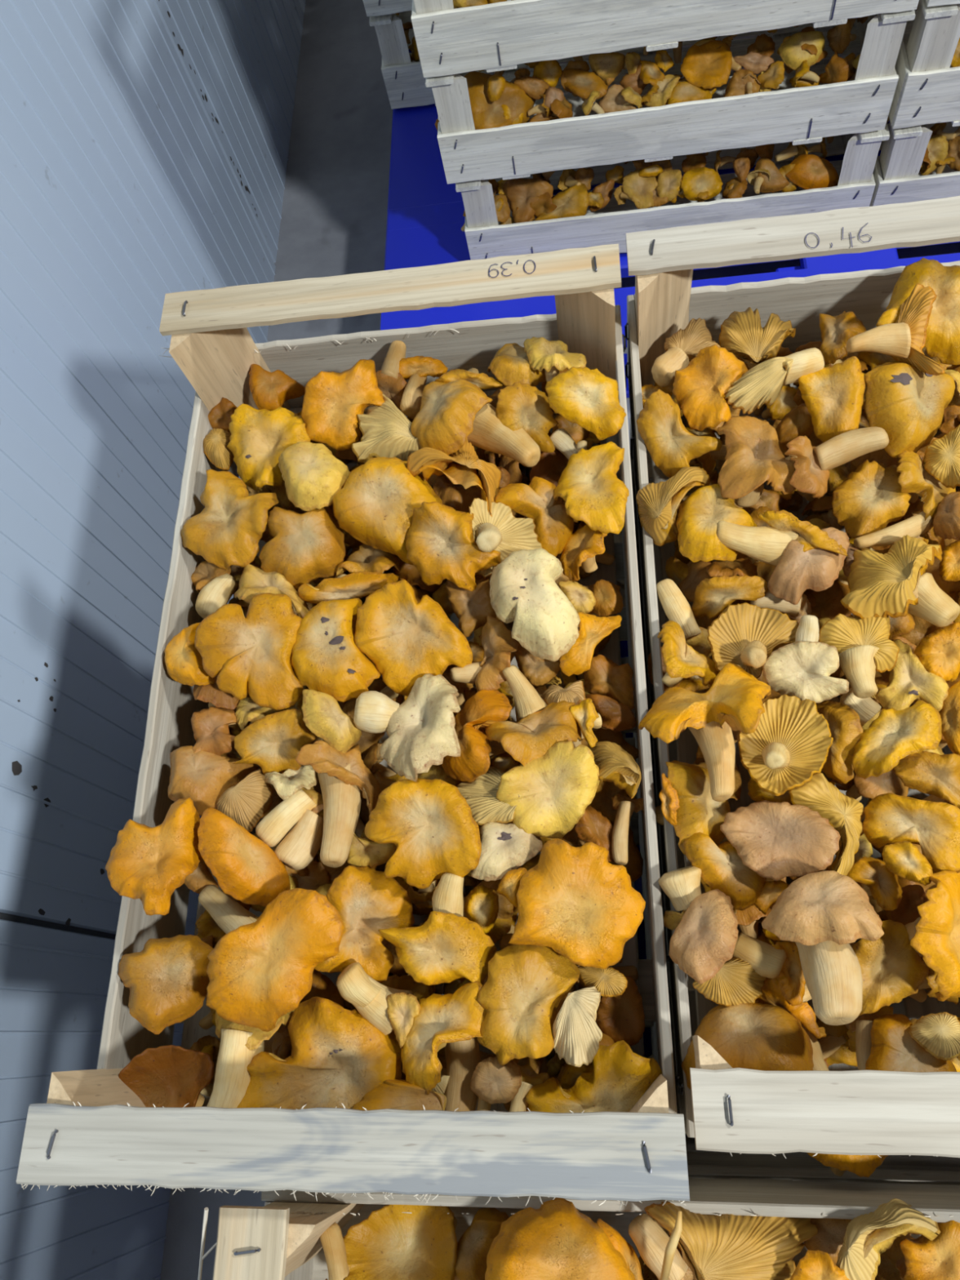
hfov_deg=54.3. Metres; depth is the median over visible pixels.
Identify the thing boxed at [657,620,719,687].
chanterelle
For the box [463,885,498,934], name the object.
chanterelle
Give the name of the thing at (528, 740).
chanterelle
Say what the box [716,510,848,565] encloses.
chanterelle
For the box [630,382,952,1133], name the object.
wooden crate
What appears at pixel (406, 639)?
chanterelle
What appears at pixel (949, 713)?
chanterelle
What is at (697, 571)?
chanterelle
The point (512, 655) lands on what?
chanterelle
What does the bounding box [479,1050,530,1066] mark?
chanterelle
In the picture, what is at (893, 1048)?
chanterelle
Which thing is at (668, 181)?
chanterelle
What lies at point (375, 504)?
chanterelle
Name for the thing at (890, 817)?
chanterelle
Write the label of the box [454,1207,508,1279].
chanterelle
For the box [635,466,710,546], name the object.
chanterelle
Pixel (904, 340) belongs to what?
chanterelle
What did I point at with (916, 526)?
chanterelle
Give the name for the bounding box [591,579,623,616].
chanterelle
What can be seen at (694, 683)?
chanterelle
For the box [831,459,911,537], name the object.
chanterelle
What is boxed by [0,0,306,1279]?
wall
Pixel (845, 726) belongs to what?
chanterelle
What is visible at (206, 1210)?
wood splinter
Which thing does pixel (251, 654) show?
chanterelle
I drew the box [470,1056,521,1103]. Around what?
chanterelle
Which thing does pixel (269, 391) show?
chanterelle
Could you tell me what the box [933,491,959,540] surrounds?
chanterelle
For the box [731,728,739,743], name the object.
chanterelle
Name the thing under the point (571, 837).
chanterelle
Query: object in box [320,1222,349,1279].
chanterelle
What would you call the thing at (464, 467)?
chanterelle
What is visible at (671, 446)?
chanterelle
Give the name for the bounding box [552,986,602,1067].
chanterelle
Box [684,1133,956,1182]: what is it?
wooden crate
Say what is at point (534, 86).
chanterelle
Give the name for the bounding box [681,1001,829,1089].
chanterelle
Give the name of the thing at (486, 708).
chanterelle
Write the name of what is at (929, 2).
wooden crate
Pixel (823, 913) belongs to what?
chanterelle
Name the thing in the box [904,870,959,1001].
chanterelle
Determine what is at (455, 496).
chanterelle
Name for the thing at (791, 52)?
chanterelle
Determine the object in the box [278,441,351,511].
chanterelle
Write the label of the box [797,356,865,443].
chanterelle
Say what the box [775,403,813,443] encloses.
chanterelle
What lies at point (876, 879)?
chanterelle
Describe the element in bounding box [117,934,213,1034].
chanterelle
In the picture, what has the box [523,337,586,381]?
chanterelle
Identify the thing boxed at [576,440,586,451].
chanterelle
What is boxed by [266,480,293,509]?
chanterelle
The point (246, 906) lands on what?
chanterelle
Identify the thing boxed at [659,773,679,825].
chanterelle
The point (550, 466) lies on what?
chanterelle
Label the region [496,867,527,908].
chanterelle
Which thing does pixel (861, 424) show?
chanterelle
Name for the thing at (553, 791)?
chanterelle
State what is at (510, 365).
chanterelle
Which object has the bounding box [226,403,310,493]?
chanterelle
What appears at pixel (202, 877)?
chanterelle
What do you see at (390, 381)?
chanterelle
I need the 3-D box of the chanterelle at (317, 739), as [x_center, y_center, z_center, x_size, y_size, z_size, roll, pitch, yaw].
[-0.111,0.076,0.657,0.031,0.035,0.035,-39,67,-8]
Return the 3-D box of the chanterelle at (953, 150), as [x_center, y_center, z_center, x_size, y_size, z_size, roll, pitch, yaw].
[0.662,-0.675,1.296,0.029,0.040,0.036,-3,67,8]
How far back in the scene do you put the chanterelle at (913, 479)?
0.61 m
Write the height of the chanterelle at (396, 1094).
0.054 m
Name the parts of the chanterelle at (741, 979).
stem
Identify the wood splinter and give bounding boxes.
[197,1207,216,1279]
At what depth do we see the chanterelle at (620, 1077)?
0.51 m
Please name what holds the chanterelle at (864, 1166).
on the wooden crate at (898, 1007)
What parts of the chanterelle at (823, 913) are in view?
stem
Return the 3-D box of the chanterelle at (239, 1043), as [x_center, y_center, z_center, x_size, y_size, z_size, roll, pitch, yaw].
[-0.134,0.244,0.549,0.047,0.050,0.064,-3,67,8]
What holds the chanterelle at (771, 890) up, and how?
in the wooden crate at (846, 1109)
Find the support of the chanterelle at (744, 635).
on the mushrooms
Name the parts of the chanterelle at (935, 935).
stem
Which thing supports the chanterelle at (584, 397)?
in the wooden crate at (91, 1128)
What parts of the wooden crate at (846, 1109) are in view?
corner post, corner post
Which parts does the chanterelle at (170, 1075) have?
stem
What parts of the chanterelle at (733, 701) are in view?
stem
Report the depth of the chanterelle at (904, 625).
0.62 m
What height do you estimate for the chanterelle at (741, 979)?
0.019 m
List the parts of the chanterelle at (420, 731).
stem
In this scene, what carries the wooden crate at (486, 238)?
on the pallet at (425, 220)
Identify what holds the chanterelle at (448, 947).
in the wooden crate at (91, 1128)
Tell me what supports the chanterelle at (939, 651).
on the mushrooms
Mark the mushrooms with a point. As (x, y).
(838, 1046)
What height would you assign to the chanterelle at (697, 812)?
0.037 m
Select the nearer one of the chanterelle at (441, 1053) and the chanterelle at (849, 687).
the chanterelle at (441, 1053)
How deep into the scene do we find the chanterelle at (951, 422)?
0.67 m
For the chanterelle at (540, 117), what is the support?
in the wooden crate at (788, 113)
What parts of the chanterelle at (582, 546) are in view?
stem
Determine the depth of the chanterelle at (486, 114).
1.22 m
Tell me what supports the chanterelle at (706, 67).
on the mushrooms
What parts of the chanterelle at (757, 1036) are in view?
stem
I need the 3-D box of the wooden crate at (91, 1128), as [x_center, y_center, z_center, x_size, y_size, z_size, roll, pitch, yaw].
[-0.064,0.030,0.628,0.351,0.155,0.581,-3,67,8]
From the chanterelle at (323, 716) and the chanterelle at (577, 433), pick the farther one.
the chanterelle at (577, 433)
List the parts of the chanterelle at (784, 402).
stem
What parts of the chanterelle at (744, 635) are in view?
stem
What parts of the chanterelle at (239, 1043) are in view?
stem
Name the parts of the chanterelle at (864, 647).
stem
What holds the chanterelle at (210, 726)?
in the wooden crate at (91, 1128)
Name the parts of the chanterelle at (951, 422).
stem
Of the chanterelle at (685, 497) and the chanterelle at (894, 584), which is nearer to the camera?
the chanterelle at (894, 584)
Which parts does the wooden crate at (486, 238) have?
corner post, corner post, corner post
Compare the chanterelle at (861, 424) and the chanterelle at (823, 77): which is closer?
the chanterelle at (861, 424)
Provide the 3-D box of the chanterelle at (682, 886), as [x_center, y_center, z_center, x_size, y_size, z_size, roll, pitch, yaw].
[0.121,0.150,0.539,0.035,0.041,0.037,-3,67,8]
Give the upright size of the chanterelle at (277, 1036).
0.042 m
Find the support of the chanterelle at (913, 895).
on the mushrooms
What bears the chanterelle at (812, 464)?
in the wooden crate at (846, 1109)
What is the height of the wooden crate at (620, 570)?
0.149 m
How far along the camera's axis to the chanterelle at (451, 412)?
0.66 m
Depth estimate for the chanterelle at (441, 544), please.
0.62 m
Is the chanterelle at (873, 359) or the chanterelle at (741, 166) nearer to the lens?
the chanterelle at (873, 359)
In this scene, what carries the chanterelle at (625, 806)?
in the wooden crate at (91, 1128)
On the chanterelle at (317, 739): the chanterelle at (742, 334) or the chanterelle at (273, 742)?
the chanterelle at (273, 742)
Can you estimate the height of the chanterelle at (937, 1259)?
0.028 m
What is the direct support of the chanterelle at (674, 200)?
in the wooden crate at (486, 238)
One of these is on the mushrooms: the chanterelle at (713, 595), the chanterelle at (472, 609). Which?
the chanterelle at (472, 609)
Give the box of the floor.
[160,0,959,1279]
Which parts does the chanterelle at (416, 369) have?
stem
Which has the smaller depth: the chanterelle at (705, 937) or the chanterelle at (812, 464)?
the chanterelle at (705, 937)
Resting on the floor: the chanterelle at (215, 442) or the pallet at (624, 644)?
the pallet at (624, 644)
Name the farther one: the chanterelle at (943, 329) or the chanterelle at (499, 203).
the chanterelle at (499, 203)
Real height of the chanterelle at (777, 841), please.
0.040 m
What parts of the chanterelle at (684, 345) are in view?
stem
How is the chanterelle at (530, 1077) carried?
in the wooden crate at (91, 1128)
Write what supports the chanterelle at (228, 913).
in the wooden crate at (91, 1128)
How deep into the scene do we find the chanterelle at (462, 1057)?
0.53 m
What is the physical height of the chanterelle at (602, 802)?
0.038 m
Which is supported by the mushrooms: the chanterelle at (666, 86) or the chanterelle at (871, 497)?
the chanterelle at (666, 86)
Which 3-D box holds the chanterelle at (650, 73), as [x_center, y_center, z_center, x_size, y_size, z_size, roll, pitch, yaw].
[0.222,-0.729,1.212,0.032,0.025,0.040,-3,67,8]
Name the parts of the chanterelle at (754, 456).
stem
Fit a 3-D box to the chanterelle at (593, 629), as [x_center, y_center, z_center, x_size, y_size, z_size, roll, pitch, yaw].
[0.071,0.000,0.599,0.041,0.024,0.042,-3,67,8]
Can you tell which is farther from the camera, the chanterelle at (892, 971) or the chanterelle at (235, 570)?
the chanterelle at (235, 570)
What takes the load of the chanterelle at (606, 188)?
in the wooden crate at (486, 238)
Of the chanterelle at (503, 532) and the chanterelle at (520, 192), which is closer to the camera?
the chanterelle at (503, 532)
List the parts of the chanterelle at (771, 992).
stem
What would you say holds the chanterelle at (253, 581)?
in the wooden crate at (91, 1128)
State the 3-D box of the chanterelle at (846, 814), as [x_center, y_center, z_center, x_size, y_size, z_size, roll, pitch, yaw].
[0.206,0.105,0.537,0.039,0.030,0.060,-22,66,0]
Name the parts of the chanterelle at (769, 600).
stem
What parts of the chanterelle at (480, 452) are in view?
stem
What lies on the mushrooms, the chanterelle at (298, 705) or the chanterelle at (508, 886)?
the chanterelle at (298, 705)
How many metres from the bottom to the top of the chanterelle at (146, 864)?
0.042 m
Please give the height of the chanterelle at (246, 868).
0.052 m
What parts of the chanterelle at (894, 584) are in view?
stem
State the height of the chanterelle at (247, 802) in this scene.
0.022 m
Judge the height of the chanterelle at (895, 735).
0.035 m
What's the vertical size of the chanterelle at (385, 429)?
0.045 m
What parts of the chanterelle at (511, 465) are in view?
stem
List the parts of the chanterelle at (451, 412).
stem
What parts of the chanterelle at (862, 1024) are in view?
stem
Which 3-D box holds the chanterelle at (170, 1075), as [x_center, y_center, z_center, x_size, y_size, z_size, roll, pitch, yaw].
[-0.184,0.269,0.560,0.061,0.042,0.048,-3,67,8]
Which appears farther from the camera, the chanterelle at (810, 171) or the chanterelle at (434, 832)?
the chanterelle at (810, 171)
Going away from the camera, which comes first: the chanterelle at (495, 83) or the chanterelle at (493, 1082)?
the chanterelle at (493, 1082)
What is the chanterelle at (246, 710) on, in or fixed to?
on the mushrooms
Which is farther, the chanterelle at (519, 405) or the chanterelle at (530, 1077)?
the chanterelle at (519, 405)
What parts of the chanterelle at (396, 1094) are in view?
stem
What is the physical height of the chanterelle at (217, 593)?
0.044 m
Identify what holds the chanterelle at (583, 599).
on the mushrooms
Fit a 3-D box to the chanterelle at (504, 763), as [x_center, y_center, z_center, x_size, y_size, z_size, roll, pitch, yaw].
[0.014,0.079,0.584,0.015,0.013,0.012,-3,67,8]
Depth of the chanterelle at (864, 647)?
0.56 m
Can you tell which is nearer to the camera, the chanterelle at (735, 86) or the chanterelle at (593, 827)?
the chanterelle at (593, 827)
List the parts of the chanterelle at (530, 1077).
stem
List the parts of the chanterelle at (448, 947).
stem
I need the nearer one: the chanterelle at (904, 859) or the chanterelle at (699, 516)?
the chanterelle at (904, 859)
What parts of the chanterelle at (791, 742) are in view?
stem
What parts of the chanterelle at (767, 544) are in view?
stem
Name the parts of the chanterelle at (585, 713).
stem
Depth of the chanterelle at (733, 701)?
0.54 m
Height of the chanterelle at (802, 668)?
0.026 m
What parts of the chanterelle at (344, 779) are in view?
stem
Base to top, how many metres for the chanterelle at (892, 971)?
0.032 m
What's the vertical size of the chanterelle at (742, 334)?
0.033 m
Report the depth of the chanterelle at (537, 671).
0.61 m
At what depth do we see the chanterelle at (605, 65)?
1.21 m
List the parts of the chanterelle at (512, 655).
stem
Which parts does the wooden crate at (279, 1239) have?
corner post, bark strip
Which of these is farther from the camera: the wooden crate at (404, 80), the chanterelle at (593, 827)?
the wooden crate at (404, 80)
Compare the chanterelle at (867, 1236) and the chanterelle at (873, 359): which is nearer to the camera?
the chanterelle at (867, 1236)
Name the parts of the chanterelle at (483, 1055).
stem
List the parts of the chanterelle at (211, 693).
stem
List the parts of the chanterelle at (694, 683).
stem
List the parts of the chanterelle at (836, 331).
stem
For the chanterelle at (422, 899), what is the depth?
0.59 m
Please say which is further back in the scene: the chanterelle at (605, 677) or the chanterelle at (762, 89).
the chanterelle at (762, 89)
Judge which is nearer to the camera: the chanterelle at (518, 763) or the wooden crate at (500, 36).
the chanterelle at (518, 763)
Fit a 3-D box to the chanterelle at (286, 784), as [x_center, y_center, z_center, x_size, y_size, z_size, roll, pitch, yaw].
[-0.122,0.093,0.605,0.037,0.026,0.027,-21,66,0]
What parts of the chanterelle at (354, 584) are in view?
stem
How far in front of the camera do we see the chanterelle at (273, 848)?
0.62 m
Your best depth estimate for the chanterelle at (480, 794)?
0.56 m
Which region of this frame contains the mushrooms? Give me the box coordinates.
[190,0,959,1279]
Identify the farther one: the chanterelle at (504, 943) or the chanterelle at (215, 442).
the chanterelle at (215, 442)
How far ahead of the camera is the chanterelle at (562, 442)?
0.68 m
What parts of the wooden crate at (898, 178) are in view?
corner post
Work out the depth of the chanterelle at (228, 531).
0.67 m
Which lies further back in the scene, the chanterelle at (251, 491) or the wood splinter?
the chanterelle at (251, 491)
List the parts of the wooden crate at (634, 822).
corner post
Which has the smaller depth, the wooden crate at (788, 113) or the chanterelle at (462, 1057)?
the chanterelle at (462, 1057)
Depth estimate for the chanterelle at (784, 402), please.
0.71 m
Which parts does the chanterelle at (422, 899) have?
stem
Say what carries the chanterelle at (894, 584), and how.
in the wooden crate at (846, 1109)
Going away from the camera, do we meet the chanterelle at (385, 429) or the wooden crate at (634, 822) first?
the chanterelle at (385, 429)
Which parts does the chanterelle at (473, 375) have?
stem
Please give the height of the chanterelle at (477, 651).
0.030 m
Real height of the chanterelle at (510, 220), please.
0.020 m
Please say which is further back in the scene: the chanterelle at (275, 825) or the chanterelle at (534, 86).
the chanterelle at (534, 86)
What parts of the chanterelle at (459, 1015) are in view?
stem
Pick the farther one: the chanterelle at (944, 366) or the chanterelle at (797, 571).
the chanterelle at (944, 366)
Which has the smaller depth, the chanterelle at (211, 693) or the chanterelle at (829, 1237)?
the chanterelle at (829, 1237)
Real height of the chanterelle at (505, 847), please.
0.032 m
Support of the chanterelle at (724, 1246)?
in the wooden crate at (279, 1239)
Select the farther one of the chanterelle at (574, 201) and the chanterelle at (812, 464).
the chanterelle at (574, 201)
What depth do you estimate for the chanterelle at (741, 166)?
1.32 m
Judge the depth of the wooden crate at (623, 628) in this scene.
0.94 m
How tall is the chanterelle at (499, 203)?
0.020 m
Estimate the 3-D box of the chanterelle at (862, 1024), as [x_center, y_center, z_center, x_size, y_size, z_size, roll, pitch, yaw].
[0.214,0.223,0.517,0.022,0.031,0.043,-3,67,8]
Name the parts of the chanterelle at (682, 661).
stem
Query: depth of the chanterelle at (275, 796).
0.64 m
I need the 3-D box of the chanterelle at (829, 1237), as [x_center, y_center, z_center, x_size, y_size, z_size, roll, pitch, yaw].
[0.195,0.327,0.513,0.042,0.026,0.028,-3,67,8]
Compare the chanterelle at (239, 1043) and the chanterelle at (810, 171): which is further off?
the chanterelle at (810, 171)
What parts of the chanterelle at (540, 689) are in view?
stem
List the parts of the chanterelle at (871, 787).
stem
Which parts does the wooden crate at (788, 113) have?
corner post, corner post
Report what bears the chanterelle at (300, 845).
in the wooden crate at (91, 1128)
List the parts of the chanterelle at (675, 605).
stem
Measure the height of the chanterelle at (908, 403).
0.056 m
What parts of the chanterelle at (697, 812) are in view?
stem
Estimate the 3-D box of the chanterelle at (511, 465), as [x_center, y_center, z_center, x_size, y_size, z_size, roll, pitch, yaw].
[0.022,-0.126,0.722,0.026,0.035,0.030,5,68,11]
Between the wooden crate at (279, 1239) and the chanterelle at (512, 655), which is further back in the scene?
the chanterelle at (512, 655)
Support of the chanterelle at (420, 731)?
on the mushrooms
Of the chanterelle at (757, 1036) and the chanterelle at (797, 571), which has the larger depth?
the chanterelle at (797, 571)
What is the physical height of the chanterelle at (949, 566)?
0.019 m
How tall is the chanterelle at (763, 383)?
0.038 m
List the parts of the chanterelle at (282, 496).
stem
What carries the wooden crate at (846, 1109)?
on the wooden crate at (898, 1007)
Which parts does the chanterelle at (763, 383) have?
stem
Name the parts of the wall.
wall panel, wall panel, wall panel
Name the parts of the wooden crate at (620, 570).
corner post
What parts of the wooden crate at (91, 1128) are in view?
corner post, corner post, corner post, corner post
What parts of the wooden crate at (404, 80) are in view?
corner post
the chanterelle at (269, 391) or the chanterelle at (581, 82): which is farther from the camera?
the chanterelle at (581, 82)
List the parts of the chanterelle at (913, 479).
stem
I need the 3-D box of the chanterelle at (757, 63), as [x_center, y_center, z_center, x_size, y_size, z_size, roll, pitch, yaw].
[0.349,-0.735,1.197,0.054,0.027,0.023,7,69,12]
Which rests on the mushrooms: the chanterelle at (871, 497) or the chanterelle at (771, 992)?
the chanterelle at (771, 992)
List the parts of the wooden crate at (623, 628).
corner post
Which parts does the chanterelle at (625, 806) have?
stem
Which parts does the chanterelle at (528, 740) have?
stem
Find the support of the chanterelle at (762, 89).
in the wooden crate at (788, 113)
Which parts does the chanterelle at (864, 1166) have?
stem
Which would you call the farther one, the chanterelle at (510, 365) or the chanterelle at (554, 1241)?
the chanterelle at (510, 365)
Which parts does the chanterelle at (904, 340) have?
stem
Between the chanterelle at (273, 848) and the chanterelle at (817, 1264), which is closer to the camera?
the chanterelle at (817, 1264)
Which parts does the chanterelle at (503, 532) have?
stem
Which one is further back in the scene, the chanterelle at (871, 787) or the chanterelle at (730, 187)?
the chanterelle at (730, 187)
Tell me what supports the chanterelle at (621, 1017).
in the wooden crate at (91, 1128)
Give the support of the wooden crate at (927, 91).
on the wooden crate at (898, 178)
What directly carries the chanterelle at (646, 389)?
in the wooden crate at (846, 1109)
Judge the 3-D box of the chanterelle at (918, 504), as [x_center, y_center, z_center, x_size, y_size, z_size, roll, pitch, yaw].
[0.297,-0.077,0.655,0.033,0.040,0.041,32,76,20]
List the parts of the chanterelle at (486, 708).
stem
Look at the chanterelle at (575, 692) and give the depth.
0.60 m
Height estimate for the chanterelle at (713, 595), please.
0.030 m
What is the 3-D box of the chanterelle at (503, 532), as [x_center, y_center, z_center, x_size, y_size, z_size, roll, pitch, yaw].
[0.016,-0.071,0.623,0.047,0.037,0.052,-3,67,8]
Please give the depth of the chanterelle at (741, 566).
0.62 m
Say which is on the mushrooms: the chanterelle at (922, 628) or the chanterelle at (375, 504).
the chanterelle at (922, 628)
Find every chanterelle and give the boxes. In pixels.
[105,797,202,915]
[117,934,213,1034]
[118,1044,214,1107]
[164,622,214,686]
[168,745,258,816]
[180,468,278,569]
[183,858,218,893]
[191,560,231,592]
[191,706,237,755]
[192,675,239,710]
[194,592,303,710]
[195,573,241,618]
[197,807,290,906]
[198,884,259,933]
[203,428,234,470]
[205,888,344,1031]
[207,1009,294,1108]
[208,397,237,432]
[214,768,273,831]
[221,888,251,911]
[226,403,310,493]
[230,556,261,595]
[232,708,316,774]
[234,564,309,618]
[235,697,287,730]
[236,996,401,1109]
[245,484,273,513]
[248,364,305,410]
[253,832,287,851]
[255,772,323,847]
[258,506,345,589]
[263,1030,288,1053]
[264,764,317,800]
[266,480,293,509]
[271,783,279,804]
[274,803,323,870]
[276,968,343,1048]
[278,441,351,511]
[279,834,316,876]
[283,693,302,711]
[291,597,380,702]
[295,740,381,867]
[297,571,399,604]
[301,359,384,450]
[301,688,362,753]
[310,736,325,743]
[314,865,414,982]
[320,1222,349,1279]
[332,457,442,564]
[335,543,400,577]
[336,962,486,1094]
[342,1204,457,1279]
[346,833,396,867]
[351,394,421,462]
[351,1067,449,1110]
[353,673,460,782]
[354,579,472,696]
[354,973,420,1048]
[364,777,481,888]
[375,340,407,413]
[377,871,497,985]
[399,355,448,417]
[405,501,501,591]
[406,880,436,908]
[407,437,501,516]
[410,379,540,466]
[426,474,481,511]
[435,368,505,389]
[437,1047,446,1068]
[441,689,512,782]
[444,1036,480,1111]
[445,574,496,637]
[449,614,518,691]
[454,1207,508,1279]
[456,766,516,825]
[463,71,535,129]
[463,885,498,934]
[466,0,488,7]
[468,497,542,577]
[468,641,484,662]
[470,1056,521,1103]
[471,822,542,881]
[473,445,501,461]
[476,1097,491,1111]
[477,944,579,1065]
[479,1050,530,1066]
[484,664,582,766]
[484,1197,635,1279]
[486,74,506,102]
[487,342,546,386]
[489,548,580,662]
[489,761,521,770]
[491,755,515,773]
[494,197,503,211]
[494,475,573,556]
[495,382,558,453]
[496,740,599,838]
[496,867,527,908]
[497,455,528,484]
[497,466,510,488]
[499,216,515,224]
[499,933,513,949]
[503,177,553,222]
[508,838,645,968]
[509,1064,549,1111]
[510,640,518,662]
[513,76,549,99]
[513,641,560,685]
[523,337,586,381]
[525,1040,662,1112]
[528,111,559,122]
[528,448,568,486]
[528,675,561,710]
[533,183,589,221]
[540,680,586,705]
[542,86,564,111]
[545,366,626,440]
[549,428,577,459]
[551,413,589,444]
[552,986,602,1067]
[553,441,629,533]
[555,551,562,559]
[558,580,595,613]
[559,524,607,582]
[559,612,622,676]
[559,824,582,847]
[564,68,608,101]
[569,697,602,747]
[574,804,613,862]
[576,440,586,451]
[577,965,627,997]
[583,654,634,709]
[585,693,636,731]
[587,741,641,798]
[588,52,625,80]
[588,179,614,211]
[589,779,629,826]
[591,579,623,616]
[595,975,644,1046]
[596,1218,643,1279]
[597,84,637,113]
[611,794,644,865]
[619,62,664,94]
[622,169,657,208]
[628,1213,693,1279]
[631,384,661,408]
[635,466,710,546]
[636,388,722,478]
[638,164,662,177]
[638,662,770,801]
[639,60,665,85]
[643,74,682,106]
[644,1201,818,1279]
[647,647,681,691]
[651,317,720,386]
[654,760,730,855]
[656,168,682,201]
[656,578,712,657]
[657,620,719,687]
[657,866,701,929]
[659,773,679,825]
[665,80,712,105]
[669,196,676,203]
[669,888,738,984]
[672,344,748,431]
[676,484,757,562]
[677,560,712,602]
[678,675,710,693]
[680,40,732,88]
[680,166,723,200]
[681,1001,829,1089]
[682,495,688,502]
[683,831,766,911]
[691,575,768,619]
[692,932,786,1006]
[706,558,757,577]
[706,602,798,678]
[716,415,795,506]
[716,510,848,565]
[718,306,795,368]
[720,800,840,880]
[724,68,759,97]
[724,347,824,414]
[728,183,744,194]
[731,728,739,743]
[733,51,774,74]
[733,156,750,182]
[737,694,833,795]
[749,506,771,526]
[750,588,811,624]
[753,880,789,915]
[754,156,789,192]
[755,977,826,1039]
[759,71,772,92]
[761,385,797,420]
[761,871,884,1025]
[762,614,848,702]
[767,527,849,604]
[772,940,805,1005]
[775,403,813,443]
[778,31,825,71]
[784,426,888,498]
[785,154,839,189]
[788,772,865,875]
[789,71,820,87]
[789,1249,849,1279]
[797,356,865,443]
[804,1217,851,1265]
[807,1152,888,1177]
[809,431,822,446]
[815,700,863,783]
[817,613,899,698]
[818,52,855,83]
[818,311,866,364]
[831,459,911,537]
[835,1198,940,1279]
[839,678,871,699]
[840,534,959,626]
[840,688,884,729]
[842,544,862,577]
[845,769,908,799]
[846,283,945,375]
[846,856,902,911]
[848,1012,880,1070]
[851,920,928,1015]
[852,700,942,779]
[853,508,941,547]
[857,351,899,370]
[857,421,868,428]
[862,792,959,873]
[863,362,955,457]
[865,1013,956,1072]
[875,257,959,364]
[875,639,949,711]
[882,840,933,885]
[888,612,915,639]
[890,884,928,924]
[892,751,959,808]
[896,450,955,522]
[899,612,953,645]
[899,1220,959,1279]
[904,497,924,540]
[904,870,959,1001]
[909,1012,959,1060]
[913,622,959,682]
[920,133,948,175]
[921,346,951,369]
[922,424,959,488]
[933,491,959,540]
[934,404,959,438]
[938,540,959,581]
[938,680,959,755]
[946,135,959,171]
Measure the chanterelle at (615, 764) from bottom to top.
0.034 m
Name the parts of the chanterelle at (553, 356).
stem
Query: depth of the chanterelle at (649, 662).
0.62 m
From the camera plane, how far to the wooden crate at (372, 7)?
1.44 m
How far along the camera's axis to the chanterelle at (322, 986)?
0.58 m
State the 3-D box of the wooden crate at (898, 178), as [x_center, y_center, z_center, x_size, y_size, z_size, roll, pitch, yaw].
[0.837,-0.798,1.316,0.577,0.160,0.338,-3,67,8]
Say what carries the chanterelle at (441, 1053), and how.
on the mushrooms
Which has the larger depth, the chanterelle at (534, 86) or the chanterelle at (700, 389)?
the chanterelle at (534, 86)
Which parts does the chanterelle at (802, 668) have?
stem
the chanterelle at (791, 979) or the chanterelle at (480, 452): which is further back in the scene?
the chanterelle at (480, 452)
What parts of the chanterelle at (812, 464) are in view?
stem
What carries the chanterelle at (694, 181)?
on the mushrooms
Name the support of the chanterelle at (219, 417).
in the wooden crate at (91, 1128)
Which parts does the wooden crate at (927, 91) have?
corner post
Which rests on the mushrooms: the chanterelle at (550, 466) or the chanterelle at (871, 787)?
the chanterelle at (871, 787)
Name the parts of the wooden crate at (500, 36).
corner post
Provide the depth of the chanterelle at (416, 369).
0.72 m
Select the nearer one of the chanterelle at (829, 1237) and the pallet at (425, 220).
the chanterelle at (829, 1237)
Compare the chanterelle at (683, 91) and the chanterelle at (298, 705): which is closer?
the chanterelle at (298, 705)
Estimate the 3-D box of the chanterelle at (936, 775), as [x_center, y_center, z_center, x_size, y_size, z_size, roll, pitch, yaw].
[0.266,0.079,0.547,0.049,0.028,0.028,22,73,17]
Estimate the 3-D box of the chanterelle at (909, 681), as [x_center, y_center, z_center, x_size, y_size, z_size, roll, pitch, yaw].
[0.267,0.025,0.576,0.037,0.028,0.050,20,72,16]
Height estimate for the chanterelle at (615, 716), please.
0.023 m
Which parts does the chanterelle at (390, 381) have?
stem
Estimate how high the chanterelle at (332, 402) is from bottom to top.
0.044 m
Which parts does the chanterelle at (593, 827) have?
stem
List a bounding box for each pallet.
[380,27,959,397]
[619,640,652,1057]
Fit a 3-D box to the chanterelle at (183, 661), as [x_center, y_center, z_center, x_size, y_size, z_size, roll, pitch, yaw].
[-0.201,0.014,0.647,0.032,0.031,0.050,-19,66,1]
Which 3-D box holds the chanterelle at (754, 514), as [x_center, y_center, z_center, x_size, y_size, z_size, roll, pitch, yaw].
[0.201,-0.079,0.674,0.030,0.032,0.029,-39,67,-8]
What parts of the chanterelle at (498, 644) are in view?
stem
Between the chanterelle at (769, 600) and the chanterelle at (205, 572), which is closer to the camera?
the chanterelle at (769, 600)
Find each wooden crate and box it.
[16,244,689,1209]
[213,1177,959,1279]
[362,0,412,16]
[368,10,435,109]
[381,390,658,1064]
[411,0,919,78]
[425,9,915,184]
[455,25,889,260]
[613,529,656,1060]
[616,580,653,1058]
[624,195,959,1158]
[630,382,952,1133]
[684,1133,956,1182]
[686,1151,959,1185]
[869,19,959,206]
[888,0,959,128]
[925,0,959,7]
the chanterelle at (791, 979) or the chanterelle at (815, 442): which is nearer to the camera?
the chanterelle at (791, 979)
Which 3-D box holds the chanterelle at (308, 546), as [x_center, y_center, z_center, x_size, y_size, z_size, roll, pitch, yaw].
[-0.127,-0.067,0.674,0.062,0.051,0.063,-3,67,8]
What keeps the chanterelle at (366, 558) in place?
in the wooden crate at (91, 1128)
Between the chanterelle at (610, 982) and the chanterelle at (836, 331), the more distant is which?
the chanterelle at (836, 331)
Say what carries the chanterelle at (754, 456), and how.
in the wooden crate at (846, 1109)
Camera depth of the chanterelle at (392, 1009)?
0.53 m
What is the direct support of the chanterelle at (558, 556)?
on the mushrooms
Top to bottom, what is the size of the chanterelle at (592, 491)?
0.045 m
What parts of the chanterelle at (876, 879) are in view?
stem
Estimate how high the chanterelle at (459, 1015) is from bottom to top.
0.033 m

